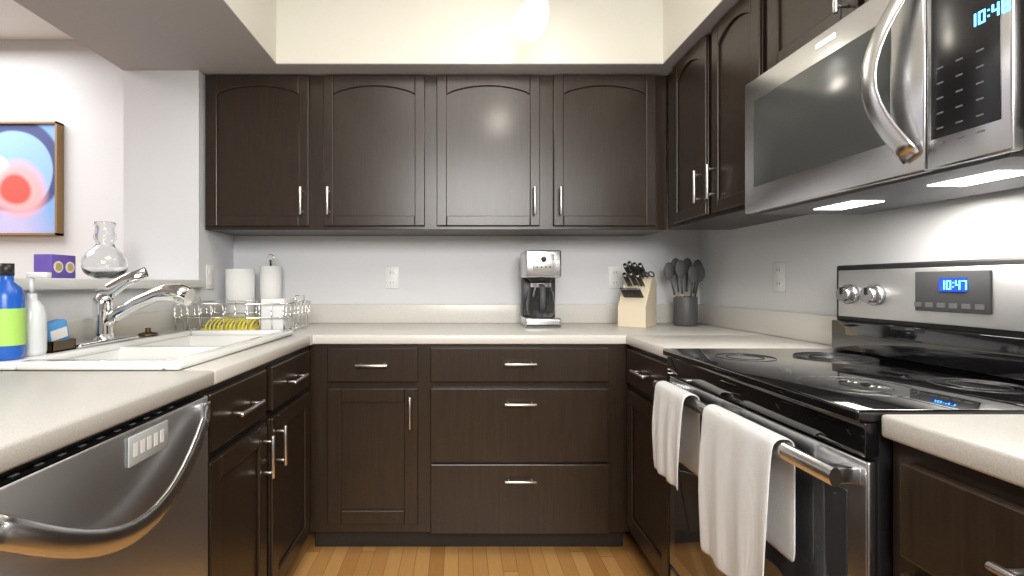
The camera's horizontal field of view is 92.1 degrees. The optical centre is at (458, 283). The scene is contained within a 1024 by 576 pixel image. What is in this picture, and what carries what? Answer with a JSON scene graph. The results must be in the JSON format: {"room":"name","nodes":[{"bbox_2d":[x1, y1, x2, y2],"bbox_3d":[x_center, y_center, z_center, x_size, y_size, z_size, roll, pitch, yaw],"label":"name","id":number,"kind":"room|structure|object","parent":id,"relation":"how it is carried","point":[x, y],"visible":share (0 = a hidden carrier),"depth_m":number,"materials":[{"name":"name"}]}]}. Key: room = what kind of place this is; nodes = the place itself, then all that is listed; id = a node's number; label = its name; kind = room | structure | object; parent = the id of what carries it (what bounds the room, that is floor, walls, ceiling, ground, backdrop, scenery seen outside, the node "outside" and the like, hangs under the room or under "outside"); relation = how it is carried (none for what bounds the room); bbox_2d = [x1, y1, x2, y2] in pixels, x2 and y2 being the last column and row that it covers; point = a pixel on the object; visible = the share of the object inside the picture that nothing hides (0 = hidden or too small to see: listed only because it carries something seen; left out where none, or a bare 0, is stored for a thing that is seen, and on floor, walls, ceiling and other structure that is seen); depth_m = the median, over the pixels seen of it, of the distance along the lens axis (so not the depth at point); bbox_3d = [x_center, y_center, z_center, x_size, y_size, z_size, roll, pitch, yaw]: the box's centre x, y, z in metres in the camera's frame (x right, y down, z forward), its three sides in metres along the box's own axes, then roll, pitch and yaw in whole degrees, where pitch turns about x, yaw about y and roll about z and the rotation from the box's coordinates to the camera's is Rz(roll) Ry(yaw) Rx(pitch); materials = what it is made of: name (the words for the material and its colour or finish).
{"room":"kitchen","nodes":[
{"label":"kitchen","id":0,"kind":"room"},
{"bbox_2d":[0,40,231,320],"bbox_3d":[-1.363,-0.160,0.560,0.345,2.560,4.320,0,0,0],"label":"wall","id":1,"kind":"structure","parent":0,"point":[134,156],"depth_m":2.36,"materials":[{"name":"paint"}]},
{"bbox_2d":[0,121,63,235],"bbox_3d":[-2.790,-0.610,2.873,0.920,0.660,0.050,0,0,0],"label":"framed art","id":2,"kind":"object","parent":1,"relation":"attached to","point":[31,178],"visible":1,"depth_m":2.86,"materials":[{"name":"paper"}]},
{"bbox_2d":[14,278,203,290],"bbox_3d":[-1.365,0.003,0.324,0.400,0.035,3.848,0,0,0],"label":"sill","id":3,"kind":"structure","parent":1,"relation":"on","point":[64,284],"depth_m":1.53,"materials":[{"name":"paint"}]},
{"bbox_2d":[34,254,75,277],"bbox_3d":[-1.389,-0.057,1.692,0.062,0.082,0.105,0,0,0],"label":"box","id":4,"kind":"object","parent":3,"relation":"on","point":[59,266],"visible":0.81,"depth_m":1.66,"materials":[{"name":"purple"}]},
{"bbox_2d":[81,221,128,278],"bbox_3d":[-1.360,-0.125,1.890,0.149,0.218,0.149,0,0,0],"label":"glass vase","id":5,"kind":"object","parent":3,"relation":"on","point":[104,257],"visible":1,"depth_m":1.85,"materials":[{"name":"clear"}]},
{"bbox_2d":[206,265,213,288],"bbox_3d":[-1.185,-0.030,2.345,0.007,0.116,0.072,0,0,0],"label":"wall outlet","id":6,"kind":"object","parent":1,"relation":"attached to","point":[209,276],"visible":1,"depth_m":2.34,"materials":[{"name":"white plastic"}]},
{"bbox_2d":[0,0,739,98],"bbox_3d":[-1.850,-1.258,0.710,6.540,0.564,4.620,0,0,0],"label":"ceiling","id":7,"kind":"structure","parent":0,"point":[410,37],"depth_m":2.19,"materials":[{"name":"paint"}]},
{"bbox_2d":[512,0,548,40],"bbox_3d":[0.420,-1.188,1.813,0.458,0.502,0.166,0,0,31],"label":"pendant","id":8,"kind":"object","parent":7,"relation":"hanging from","point":[529,22],"visible":1,"depth_m":1.84,"materials":[{"name":"white"}]},
{"bbox_2d":[232,99,699,391],"bbox_3d":[0.040,-0.160,2.645,2.460,2.560,0.150,0,0,0],"label":"wall","id":9,"kind":"structure","parent":0,"point":[323,269],"depth_m":2.60,"materials":[{"name":"paint"}]},
{"bbox_2d":[205,76,320,235],"bbox_3d":[-0.924,-0.612,2.438,0.525,0.724,0.318,0,0,0],"label":"upper cabinet","id":10,"kind":"object","parent":9,"relation":"attached to","point":[261,131],"depth_m":2.29,"materials":[{"name":"brown wood"}]},
{"bbox_2d":[317,76,432,235],"bbox_3d":[-0.395,-0.612,2.438,0.534,0.724,0.318,0,0,0],"label":"upper cabinet","id":11,"kind":"object","parent":9,"relation":"attached to","point":[375,133],"depth_m":2.29,"materials":[{"name":"brown wood"}]},
{"bbox_2d":[385,267,398,288],"bbox_3d":[-0.350,-0.030,2.595,0.072,0.116,0.008,0,0,0],"label":"electrical outlet","id":12,"kind":"object","parent":9,"relation":"attached to","point":[391,277],"visible":1,"depth_m":2.59,"materials":[{"name":"white plastic"}]},
{"bbox_2d":[433,76,548,235],"bbox_3d":[0.142,-0.612,2.438,0.539,0.724,0.318,0,0,0],"label":"upper cabinet","id":13,"kind":"object","parent":9,"relation":"attached to","point":[435,155],"depth_m":2.29,"materials":[{"name":"brown wood"}]},
{"bbox_2d":[549,76,666,235],"bbox_3d":[0.695,-0.612,2.438,0.566,0.724,0.318,0,0,0],"label":"upper cabinet","id":14,"kind":"object","parent":9,"relation":"attached to","point":[608,134],"depth_m":2.29,"materials":[{"name":"brown wood"}]},
{"bbox_2d":[608,267,621,288],"bbox_3d":[0.830,-0.030,2.595,0.072,0.116,0.008,0,0,0],"label":"electrical outlet","id":15,"kind":"object","parent":9,"relation":"attached to","point":[614,277],"visible":1,"depth_m":2.59,"materials":[{"name":"white plastic"}]},
{"bbox_2d":[285,529,658,575],"bbox_3d":[-1.850,1.150,0.710,6.540,0.060,4.620,0,0,0],"label":"floor","id":16,"kind":"structure","parent":0,"point":[628,558],"depth_m":1.98,"materials":[{"name":"brown wood"}]},
{"bbox_2d":[0,392,210,575],"bbox_3d":[-0.854,0.687,0.850,0.632,0.866,0.596,0,0,0],"label":"dishwasher","id":17,"kind":"object","parent":16,"relation":"on","point":[128,498],"visible":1,"depth_m":0.83,"materials":[{"name":"grey metal"}]},
{"bbox_2d":[197,346,309,575],"bbox_3d":[-0.870,0.685,1.580,0.632,0.870,0.856,0,0,0],"label":"base cabinet","id":18,"kind":"object","parent":16,"relation":"on","point":[259,474],"visible":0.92,"depth_m":1.46,"materials":[{"name":"brown wood"}]},
{"bbox_2d":[0,304,315,473],"bbox_3d":[-0.889,0.179,0.548,0.597,0.138,4.097,0,0,0],"label":"countertop","id":19,"kind":"structure","parent":18,"relation":"on","point":[44,412],"depth_m":1.00,"materials":[{"name":"stone"}]},
{"bbox_2d":[76,267,194,347],"bbox_3d":[-0.984,0.068,1.530,0.309,0.237,0.260,0,0,0],"label":"faucet","id":20,"kind":"object","parent":19,"relation":"on","point":[107,316],"visible":0.94,"depth_m":1.51,"materials":[{"name":"silver metal"}]},
{"bbox_2d":[0,330,293,369],"bbox_3d":[-0.911,0.304,1.580,0.493,0.234,0.820,0,0,0],"label":"sink","id":21,"kind":"object","parent":19,"relation":"in","point":[173,350],"visible":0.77,"depth_m":1.52,"materials":[{"name":"white ceramic"}]},
{"bbox_2d":[0,263,25,360],"bbox_3d":[-1.108,0.069,1.205,0.069,0.235,0.069,0,0,0],"label":"soap bottle","id":22,"kind":"object","parent":21,"relation":"on","point":[12,323],"visible":1,"depth_m":1.19,"materials":[{"name":"blue plastic"}]},
{"bbox_2d":[25,272,51,356],"bbox_3d":[-1.101,0.079,1.275,0.076,0.215,0.062,0,0,0],"label":"soap dispenser","id":23,"kind":"object","parent":21,"relation":"on","point":[36,330],"visible":0.88,"depth_m":1.26,"materials":[{"name":"white plastic"}]},
{"bbox_2d":[46,319,75,352],"bbox_3d":[-1.117,0.143,1.352,0.065,0.086,0.081,0,0,0],"label":"sponge caddy","id":24,"kind":"object","parent":21,"relation":"on","point":[59,339],"visible":0.67,"depth_m":1.34,"materials":[{"name":"brown metal"}]},
{"bbox_2d":[138,328,158,336],"bbox_3d":[-1.100,0.172,1.740,0.066,0.029,0.066,0,0,0],"label":"stopper","id":25,"kind":"object","parent":21,"relation":"on","point":[147,333],"visible":0.98,"depth_m":1.73,"materials":[{"name":"brown metal"}]},
{"bbox_2d":[225,269,254,324],"bbox_3d":[-1.090,0.069,2.455,0.136,0.280,0.136,0,0,0],"label":"paper towel roll","id":26,"kind":"object","parent":19,"relation":"on","point":[239,284],"visible":0.65,"depth_m":2.40,"materials":[{"name":"white paper"}]},
{"bbox_2d":[171,295,310,329],"bbox_3d":[-0.930,0.130,2.155,0.478,0.158,0.340,0,0,0],"label":"dish rack","id":27,"kind":"object","parent":19,"relation":"on","point":[277,313],"visible":0.9,"depth_m":2.03,"materials":[{"name":"silver metal"}]},
{"bbox_2d":[258,254,281,324],"bbox_3d":[-0.955,0.030,2.500,0.128,0.359,0.128,0,0,0],"label":"paper towel holder","id":28,"kind":"object","parent":19,"relation":"on","point":[270,281],"visible":0.56,"depth_m":2.46,"materials":[{"name":"white paper"}]},
{"bbox_2d":[316,304,623,343],"bbox_3d":[0.345,0.179,2.288,1.864,0.138,0.617,0,0,0],"label":"countertop","id":29,"kind":"structure","parent":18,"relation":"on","point":[335,323],"depth_m":2.44,"materials":[{"name":"stone"}]},
{"bbox_2d":[520,250,560,327],"bbox_3d":[0.400,0.027,2.388,0.170,0.365,0.225,0,0,0],"label":"coffee maker","id":30,"kind":"object","parent":29,"relation":"on","point":[540,271],"visible":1,"depth_m":2.31,"materials":[{"name":"silver metal"}]},
{"bbox_2d":[618,261,656,327],"bbox_3d":[0.882,0.051,2.412,0.214,0.317,0.231,0,0,0],"label":"knife block","id":31,"kind":"object","parent":29,"relation":"on","point":[637,305],"visible":1,"depth_m":2.36,"materials":[{"name":"beige wood"}]},
{"bbox_2d":[664,258,704,325],"bbox_3d":[1.125,0.040,2.438,0.200,0.339,0.114,0,0,0],"label":"utensil crock","id":32,"kind":"object","parent":29,"relation":"on","point":[685,310],"visible":1,"depth_m":2.40,"materials":[{"name":"grey"}]},
{"bbox_2d":[310,344,425,546],"bbox_3d":[-0.374,0.685,2.293,0.472,0.870,0.606,0,0,0],"label":"base cabinet","id":33,"kind":"object","parent":16,"relation":"on","point":[368,401],"depth_m":2.00,"materials":[{"name":"brown wood"}]},
{"bbox_2d":[426,344,628,546],"bbox_3d":[0.281,0.685,2.293,0.838,0.870,0.606,0,0,0],"label":"base cabinet","id":34,"kind":"object","parent":16,"relation":"on","point":[468,445],"depth_m":1.99,"materials":[{"name":"brown wood"}]},
{"bbox_2d":[627,346,672,575],"bbox_3d":[0.960,0.685,1.784,0.632,0.870,0.447,0,0,0],"label":"base cabinet","id":35,"kind":"object","parent":16,"relation":"on","point":[648,504],"visible":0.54,"depth_m":1.79,"materials":[{"name":"brown wood"}]},
{"bbox_2d":[624,304,855,358],"bbox_3d":[0.979,0.179,1.770,0.597,0.138,0.419,0,0,0],"label":"countertop","id":36,"kind":"structure","parent":35,"relation":"on","point":[718,326],"depth_m":1.92,"materials":[{"name":"stone"}]},
{"bbox_2d":[653,257,1023,575],"bbox_3d":[0.937,0.532,1.177,0.650,1.176,0.760,0,0,0],"label":"range","id":37,"kind":"object","parent":16,"relation":"on","point":[823,410],"visible":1,"depth_m":1.08,"materials":[{"name":"black metal"}]},
{"bbox_2d":[652,381,699,490],"bbox_3d":[0.615,0.427,1.400,0.061,0.263,0.189,0,0,0],"label":"towel","id":38,"kind":"object","parent":37,"relation":"hanging from","point":[675,430],"visible":0.94,"depth_m":1.37,"materials":[{"name":"white fabric"}]},
{"bbox_2d":[698,404,794,575],"bbox_3d":[0.615,0.472,1.070,0.061,0.353,0.268,0,0,0],"label":"towel","id":39,"kind":"object","parent":37,"relation":"hanging from","point":[746,488],"visible":0.96,"depth_m":1.02,"materials":[{"name":"white fabric"}]},
{"bbox_2d":[893,441,1023,575],"bbox_3d":[0.978,0.685,0.534,0.596,0.870,0.515,0,0,0],"label":"base cabinet","id":40,"kind":"object","parent":16,"relation":"on","point":[950,518],"visible":0.96,"depth_m":0.66,"materials":[{"name":"brown wood"}]},
{"bbox_2d":[856,352,1023,487],"bbox_3d":[0.979,0.179,-0.355,0.597,0.138,2.292,0,0,0],"label":"countertop","id":41,"kind":"structure","parent":40,"relation":"on","point":[989,444],"depth_m":0.69,"materials":[{"name":"stone"}]},
{"bbox_2d":[700,187,1023,381],"bbox_3d":[1.350,-0.160,0.560,0.140,2.560,4.320,0,0,0],"label":"wall","id":42,"kind":"structure","parent":0,"point":[737,263],"depth_m":1.67,"materials":[{"name":"paint"}]},
{"bbox_2d":[668,0,808,229],"bbox_3d":[1.118,-0.612,1.923,0.318,0.724,0.750,0,0,0],"label":"upper cabinet","id":43,"kind":"object","parent":42,"relation":"attached to","point":[727,59],"depth_m":1.86,"materials":[{"name":"brown wood"}]},
{"bbox_2d":[773,262,785,291],"bbox_3d":[1.275,-0.025,1.950,0.008,0.116,0.072,0,0,0],"label":"electrical outlet","id":44,"kind":"object","parent":42,"relation":"attached to","point":[779,276],"visible":1,"depth_m":1.94,"materials":[{"name":"white plastic"}]},
{"bbox_2d":[760,0,868,74],"bbox_3d":[1.118,-0.799,1.170,0.318,0.349,0.752,0,0,0],"label":"upper cabinet","id":45,"kind":"object","parent":42,"relation":"attached to","point":[786,26],"depth_m":1.42,"materials":[{"name":"brown wood"}]},
{"bbox_2d":[745,0,1023,213],"bbox_3d":[1.063,-0.416,1.170,0.428,0.411,0.746,0,0,0],"label":"over-the-range microwave","id":46,"kind":"object","parent":45,"relation":"attached to","point":[870,106],"visible":1,"depth_m":1.02,"materials":[{"name":"grey metal"}]}
]}

